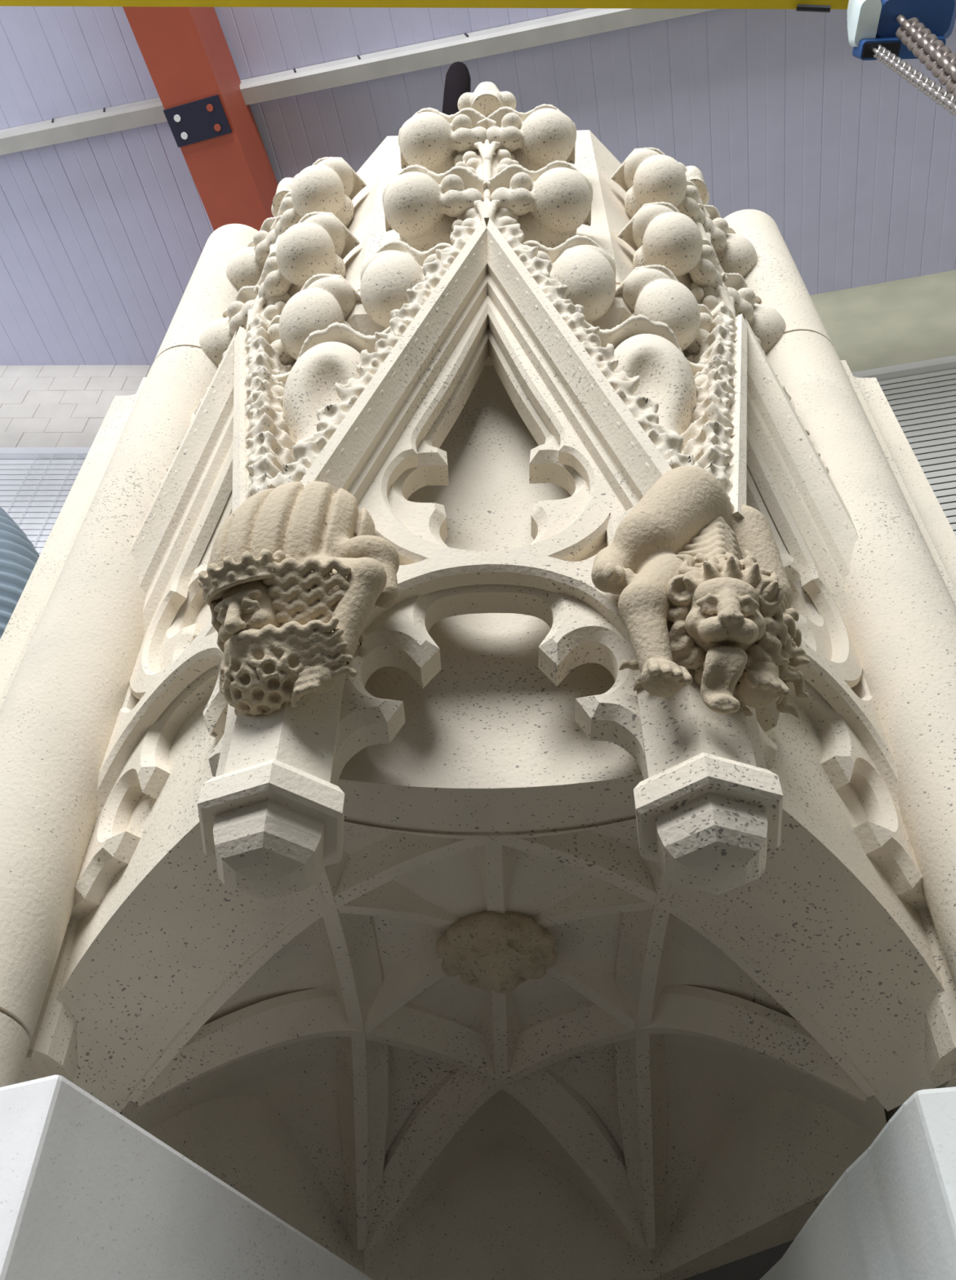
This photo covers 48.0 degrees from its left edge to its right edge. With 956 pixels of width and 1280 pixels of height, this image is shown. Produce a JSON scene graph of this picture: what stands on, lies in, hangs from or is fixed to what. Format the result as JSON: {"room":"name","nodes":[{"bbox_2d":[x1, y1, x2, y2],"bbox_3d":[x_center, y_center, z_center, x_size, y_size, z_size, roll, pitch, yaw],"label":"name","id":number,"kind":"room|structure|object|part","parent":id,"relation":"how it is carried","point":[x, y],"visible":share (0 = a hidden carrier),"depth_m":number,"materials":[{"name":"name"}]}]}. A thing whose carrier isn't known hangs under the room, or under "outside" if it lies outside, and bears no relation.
{"room":"stone carving workshop","nodes":[
{"label":"stone carving workshop","id":0,"kind":"room"},
{"bbox_2d":[0,364,151,447],"bbox_3d":[-2.925,0.965,4.154,4.952,7.825,0.175,0,-46,0],"label":"wall","id":1,"kind":"structure","parent":0,"point":[46,406],"depth_m":6.60,"materials":[{"name":"paint"}]},
{"bbox_2d":[0,447,90,555],"bbox_3d":[-2.415,-0.390,5.400,1.851,1.955,0.068,0,-46,0],"label":"slat blind","id":2,"kind":"object","parent":1,"relation":"attached to","point":[36,483],"visible":0.27,"depth_m":5.89,"materials":[{"name":"white plastic"}]},
{"bbox_3d":[-2.490,-0.395,5.378,0.005,1.880,0.006,-1,-46,1],"label":"lift cord","id":3,"kind":"part","parent":2,"relation":"part of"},
{"bbox_3d":[-2.400,-0.395,5.377,0.005,1.880,0.006,-1,-46,1],"label":"lift cord","id":4,"kind":"part","parent":2,"relation":"part of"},
{"bbox_3d":[-2.415,-0.351,5.403,1.851,1.905,0.007,0,-46,0],"label":"backing panel","id":5,"kind":"part","parent":2,"relation":"part of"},
{"bbox_3d":[-2.409,-1.050,6.080,1.851,0.060,0.060,0,-46,0],"label":"head rail","id":6,"kind":"part","parent":2,"relation":"part of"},
{"bbox_3d":[-2.265,-0.395,5.376,0.005,1.880,0.006,-1,-46,1],"label":"lift cord","id":7,"kind":"part","parent":2,"relation":"part of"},
{"bbox_2d":[0,0,848,12],"bbox_3d":[0.292,-2.726,4.350,8.511,0.485,0.213,0,-46,0],"label":"girder","id":8,"kind":"object","parent":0,"point":[814,6],"visible":1,"depth_m":4.28,"materials":[{"name":"yellow metal"}]},
{"bbox_2d":[847,0,955,60],"bbox_3d":[1.561,-2.386,4.058,0.380,0.511,0.220,-1,-46,1],"label":"hoist","id":9,"kind":"object","parent":8,"relation":"hanging from","point":[871,24],"visible":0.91,"depth_m":3.90,"materials":[{"name":"blue paint"}]},
{"bbox_2d":[872,44,955,115],"bbox_3d":[1.429,-1.784,3.441,0.040,1.290,0.190,-17,-49,16],"label":"chain","id":10,"kind":"object","parent":9,"relation":"hanging from","point":[942,97],"visible":1,"depth_m":3.48,"materials":[{"name":"metal"}]},
{"bbox_2d":[895,14,955,99],"bbox_3d":[1.475,-1.840,3.415,0.252,1.324,0.084,28,-52,-24],"label":"chain","id":11,"kind":"object","parent":9,"relation":"hanging from","point":[939,59],"visible":1,"depth_m":3.50,"materials":[{"name":"metal"}]},
{"bbox_2d":[0,6,955,365],"bbox_3d":[-0.180,-2.574,6.165,10.599,0.128,2.700,-7,-47,8],"label":"ceiling","id":12,"kind":"structure","parent":0,"point":[104,237],"depth_m":5.91,"materials":[{"name":"grey metal"}]},
{"bbox_3d":[-3.128,-2.188,6.561,0.200,0.124,2.700,-7,-47,8],"label":"panel","id":13,"kind":"part","parent":12,"relation":"part of","materials":[{"name":"grey metal"}]},
{"bbox_3d":[-2.932,-2.214,6.535,0.613,0.124,2.698,-1,-46,1],"label":"panel","id":14,"kind":"part","parent":12,"relation":"part of","materials":[{"name":"grey metal"}]},
{"bbox_3d":[-2.735,-2.240,6.508,0.200,0.124,2.700,-7,-47,8],"label":"panel","id":15,"kind":"part","parent":12,"relation":"part of","materials":[{"name":"grey metal"}]},
{"bbox_3d":[-2.539,-2.265,6.482,0.613,0.124,2.698,-1,-46,1],"label":"panel","id":16,"kind":"part","parent":12,"relation":"part of","materials":[{"name":"grey metal"}]},
{"bbox_3d":[-2.342,-2.291,6.456,0.613,0.124,2.698,-1,-46,1],"label":"panel","id":17,"kind":"part","parent":12,"relation":"part of","materials":[{"name":"grey metal"}]},
{"bbox_3d":[-2.146,-2.317,6.429,0.613,0.124,2.698,-1,-46,1],"label":"panel","id":18,"kind":"part","parent":12,"relation":"part of","materials":[{"name":"grey metal"}]},
{"bbox_3d":[-1.949,-2.343,6.403,0.200,0.124,2.700,-7,-47,8],"label":"panel","id":19,"kind":"part","parent":12,"relation":"part of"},
{"bbox_3d":[-1.752,-2.368,6.376,0.200,0.124,2.700,-7,-47,8],"label":"panel","id":20,"kind":"part","parent":12,"relation":"part of","materials":[{"name":"grey metal"}]},
{"bbox_3d":[-1.556,-2.394,6.350,0.200,0.124,2.700,-7,-47,8],"label":"panel","id":21,"kind":"part","parent":12,"relation":"part of","materials":[{"name":"grey metal"}]},
{"bbox_2d":[122,6,278,231],"bbox_3d":[-1.303,-2.474,5.836,0.311,0.673,3.373,-10,-47,10],"label":"steel beam","id":22,"kind":"structure","parent":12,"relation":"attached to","point":[185,52],"depth_m":5.43,"materials":[{"name":"metal"}]},
{"bbox_3d":[-1.414,-2.617,5.416,0.295,0.024,0.180,-10,-47,10],"label":"splice plate","id":23,"kind":"part","parent":22,"relation":"part of","materials":[{"name":"black metal"}]},
{"bbox_3d":[-1.166,-2.505,5.818,0.015,0.656,3.371,-10,-47,10],"label":"plate","id":24,"kind":"part","parent":22,"relation":"part of","materials":[{"name":"orange paint"}]},
{"bbox_3d":[-1.163,-2.445,6.297,0.200,0.124,2.700,-7,-47,8],"label":"panel","id":25,"kind":"part","parent":12,"relation":"part of","materials":[{"name":"grey metal"}]},
{"bbox_3d":[-0.966,-2.471,6.271,0.200,0.124,2.700,-7,-47,8],"label":"panel","id":26,"kind":"part","parent":12,"relation":"part of","materials":[{"name":"grey metal"}]},
{"bbox_3d":[-0.770,-2.497,6.244,0.200,0.124,2.700,-7,-47,8],"label":"panel","id":27,"kind":"part","parent":12,"relation":"part of","materials":[{"name":"grey metal"}]},
{"bbox_3d":[-0.573,-2.522,6.218,0.200,0.124,2.700,-7,-47,8],"label":"panel","id":28,"kind":"part","parent":12,"relation":"part of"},
{"bbox_2d":[0,8,716,155],"bbox_3d":[-0.751,-2.993,5.666,8.499,0.116,0.101,-7,-47,8],"label":"beam","id":29,"kind":"structure","parent":12,"relation":"attached to","point":[588,21],"depth_m":5.61,"materials":[{"name":"white metal"}]},
{"bbox_3d":[-0.377,-2.548,6.191,0.200,0.124,2.700,-7,-47,8],"label":"panel","id":30,"kind":"part","parent":12,"relation":"part of","materials":[{"name":"grey metal"}]},
{"bbox_3d":[-0.180,-2.574,6.165,0.200,0.124,2.700,-7,-47,8],"label":"panel","id":31,"kind":"part","parent":12,"relation":"part of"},
{"bbox_3d":[0.017,-2.599,6.138,0.200,0.124,2.700,-7,-47,8],"label":"panel","id":32,"kind":"part","parent":12,"relation":"part of","materials":[{"name":"grey metal"}]},
{"bbox_3d":[0.213,-2.625,6.112,0.200,0.124,2.700,-7,-47,8],"label":"panel","id":33,"kind":"part","parent":12,"relation":"part of","materials":[{"name":"grey metal"}]},
{"bbox_3d":[0.410,-2.651,6.085,0.200,0.124,2.700,-7,-47,8],"label":"panel","id":34,"kind":"part","parent":12,"relation":"part of","materials":[{"name":"grey metal"}]},
{"bbox_3d":[0.606,-2.676,6.059,0.200,0.124,2.700,-7,-47,8],"label":"panel","id":35,"kind":"part","parent":12,"relation":"part of","materials":[{"name":"grey metal"}]},
{"bbox_3d":[0.803,-2.702,6.033,0.200,0.124,2.700,-7,-47,8],"label":"panel","id":36,"kind":"part","parent":12,"relation":"part of","materials":[{"name":"grey metal"}]},
{"bbox_3d":[0.999,-2.728,6.006,0.200,0.124,2.700,-7,-47,8],"label":"panel","id":37,"kind":"part","parent":12,"relation":"part of","materials":[{"name":"grey metal"}]},
{"bbox_3d":[1.196,-2.753,5.980,0.200,0.124,2.700,-7,-47,8],"label":"panel","id":38,"kind":"part","parent":12,"relation":"part of","materials":[{"name":"grey metal"}]},
{"bbox_3d":[1.393,-2.779,5.953,0.200,0.124,2.700,-7,-47,8],"label":"panel","id":39,"kind":"part","parent":12,"relation":"part of","materials":[{"name":"grey metal"}]},
{"bbox_3d":[1.589,-2.805,5.927,0.200,0.124,2.700,-7,-47,8],"label":"panel","id":40,"kind":"part","parent":12,"relation":"part of","materials":[{"name":"grey metal"}]},
{"bbox_3d":[1.786,-2.831,5.900,0.200,0.124,2.700,-7,-47,8],"label":"panel","id":41,"kind":"part","parent":12,"relation":"part of","materials":[{"name":"grey metal"}]},
{"bbox_3d":[1.982,-2.856,5.874,0.200,0.124,2.700,-7,-47,8],"label":"panel","id":42,"kind":"part","parent":12,"relation":"part of","materials":[{"name":"grey metal"}]},
{"bbox_3d":[2.179,-2.882,5.848,0.200,0.124,2.700,-7,-47,8],"label":"panel","id":43,"kind":"part","parent":12,"relation":"part of","materials":[{"name":"grey metal"}]},
{"bbox_3d":[2.375,-2.908,5.821,0.200,0.124,2.700,-7,-47,8],"label":"panel","id":44,"kind":"part","parent":12,"relation":"part of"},
{"bbox_3d":[2.572,-2.933,5.795,0.613,0.124,2.698,-1,-46,1],"label":"panel","id":45,"kind":"part","parent":12,"relation":"part of","materials":[{"name":"grey metal"}]},
{"bbox_2d":[682,270,955,1279],"bbox_3d":[2.074,0.618,3.780,5.118,7.825,0.175,-8,-47,8],"label":"wall","id":46,"kind":"structure","parent":0,"point":[912,319],"depth_m":6.11,"materials":[{"name":"beige paint"}]},
{"bbox_2d":[851,355,955,535],"bbox_3d":[2.608,-0.497,4.631,2.179,2.855,0.068,-8,-47,8],"label":"slat blind","id":47,"kind":"object","parent":46,"relation":"attached to","point":[921,395],"visible":0.02,"depth_m":5.42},
{"bbox_3d":[2.615,-1.469,5.635,2.179,0.060,0.060,-8,-47,8],"label":"head rail","id":48,"kind":"part","parent":47,"relation":"part of","materials":[{"name":"grey metal"}]},
{"bbox_3d":[2.613,-0.459,4.633,2.179,2.805,0.007,-8,-47,8],"label":"backing panel","id":49,"kind":"part","parent":47,"relation":"part of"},
{"bbox_3d":[-0.055,0.559,-1.760,13.000,0.100,9.500,-1,-46,1],"label":"floor","id":50,"kind":"structure","parent":0,"visible":0},
{"bbox_2d":[0,1012,36,1087],"bbox_3d":[-0.682,1.305,0.555,0.292,2.194,0.406,-1,-46,1],"label":"column","id":51,"kind":"structure","parent":50,"relation":"on","point":[14,1039],"depth_m":1.24,"materials":[{"name":"stone"}]},
{"bbox_2d":[0,217,955,1279],"bbox_3d":[0.041,0.086,1.983,1.446,1.580,1.451,35,-55,-29],"label":"canopy","id":52,"kind":"object","parent":51,"relation":"on","point":[477,731],"visible":1,"depth_m":1.53,"materials":[{"name":"stone"}]},
{"bbox_3d":[-0.572,0.443,1.446,0.108,0.275,0.105,-1,-46,1],"label":"jamb moulding","id":53,"kind":"part","parent":52,"relation":"part of","materials":[{"name":"stone"}]},
{"bbox_3d":[-0.261,-0.069,1.211,0.108,0.088,0.098,-18,-49,17],"label":"crown","id":54,"kind":"part","parent":52,"relation":"part of","materials":[{"name":"beige stone"}]},
{"bbox_2d":[197,673,346,900],"bbox_3d":[-0.213,0.058,1.260,0.155,0.535,0.167,-1,-46,1],"label":"pendant","id":55,"kind":"object","parent":52,"relation":"attached to","point":[271,815],"depth_m":1.09,"materials":[{"name":"stone"}]},
{"bbox_2d":[153,81,833,365],"bbox_3d":[0.030,-0.786,2.514,1.474,0.846,0.808,-1,-46,1],"label":"stone ornament","id":56,"kind":"object","parent":52,"relation":"on","point":[533,169],"visible":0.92,"depth_m":2.27,"materials":[{"name":"stone"}]},
{"bbox_3d":[-0.420,-0.814,2.387,0.112,0.695,0.144,34,-55,-28],"label":"finial stem","id":57,"kind":"part","parent":56,"relation":"part of","materials":[{"name":"beige stone"}]},
{"bbox_2d":[442,61,470,115],"bbox_3d":[-0.065,-1.506,3.113,0.082,1.015,0.082,-1,-46,1],"label":"pin","id":58,"kind":"object","parent":56,"relation":"on","point":[457,81],"visible":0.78,"depth_m":3.24,"materials":[{"name":"black metal"}]},
{"bbox_3d":[0.019,-0.955,2.247,0.144,0.695,0.112,-1,-46,1],"label":"finial stem","id":59,"kind":"part","parent":56,"relation":"part of","materials":[{"name":"beige stone"}]},
{"bbox_3d":[0.470,-0.831,2.363,0.144,0.695,0.112,34,-55,-28],"label":"finial stem","id":60,"kind":"part","parent":56,"relation":"part of","materials":[{"name":"beige stone"}]},
{"bbox_2d":[615,506,782,894],"bbox_3d":[0.239,0.050,1.249,0.155,0.535,0.167,-1,-46,1],"label":"pendant","id":61,"kind":"object","parent":52,"relation":"attached to","point":[708,806],"depth_m":1.11,"materials":[{"name":"stone"}]},
{"bbox_3d":[0.620,0.421,1.416,0.108,0.275,0.105,-1,-46,1],"label":"jamb moulding","id":62,"kind":"part","parent":52,"relation":"part of","materials":[{"name":"stone"}]},
{"bbox_2d":[0,506,39,638],"bbox_3d":[-2.517,1.024,2.848,2.014,5.902,0.583,1,-46,-1],"label":"hose","id":63,"kind":"object","parent":50,"relation":"on","point":[19,557],"visible":0.17,"depth_m":3.98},
{"bbox_2d":[0,1075,373,1279],"bbox_3d":[-0.343,1.389,0.533,0.177,2.050,0.740,-16,-48,15],"label":"stone block","id":64,"kind":"object","parent":50,"relation":"on","point":[86,1193],"visible":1,"depth_m":1.03,"materials":[{"name":"stone"}]},
{"bbox_2d":[760,1086,955,1279],"bbox_3d":[0.471,1.363,0.502,0.176,2.050,0.712,3,-46,-2],"label":"stone block","id":65,"kind":"object","parent":50,"relation":"on","point":[891,1215],"visible":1,"depth_m":1.05,"materials":[{"name":"stone"}]}
]}

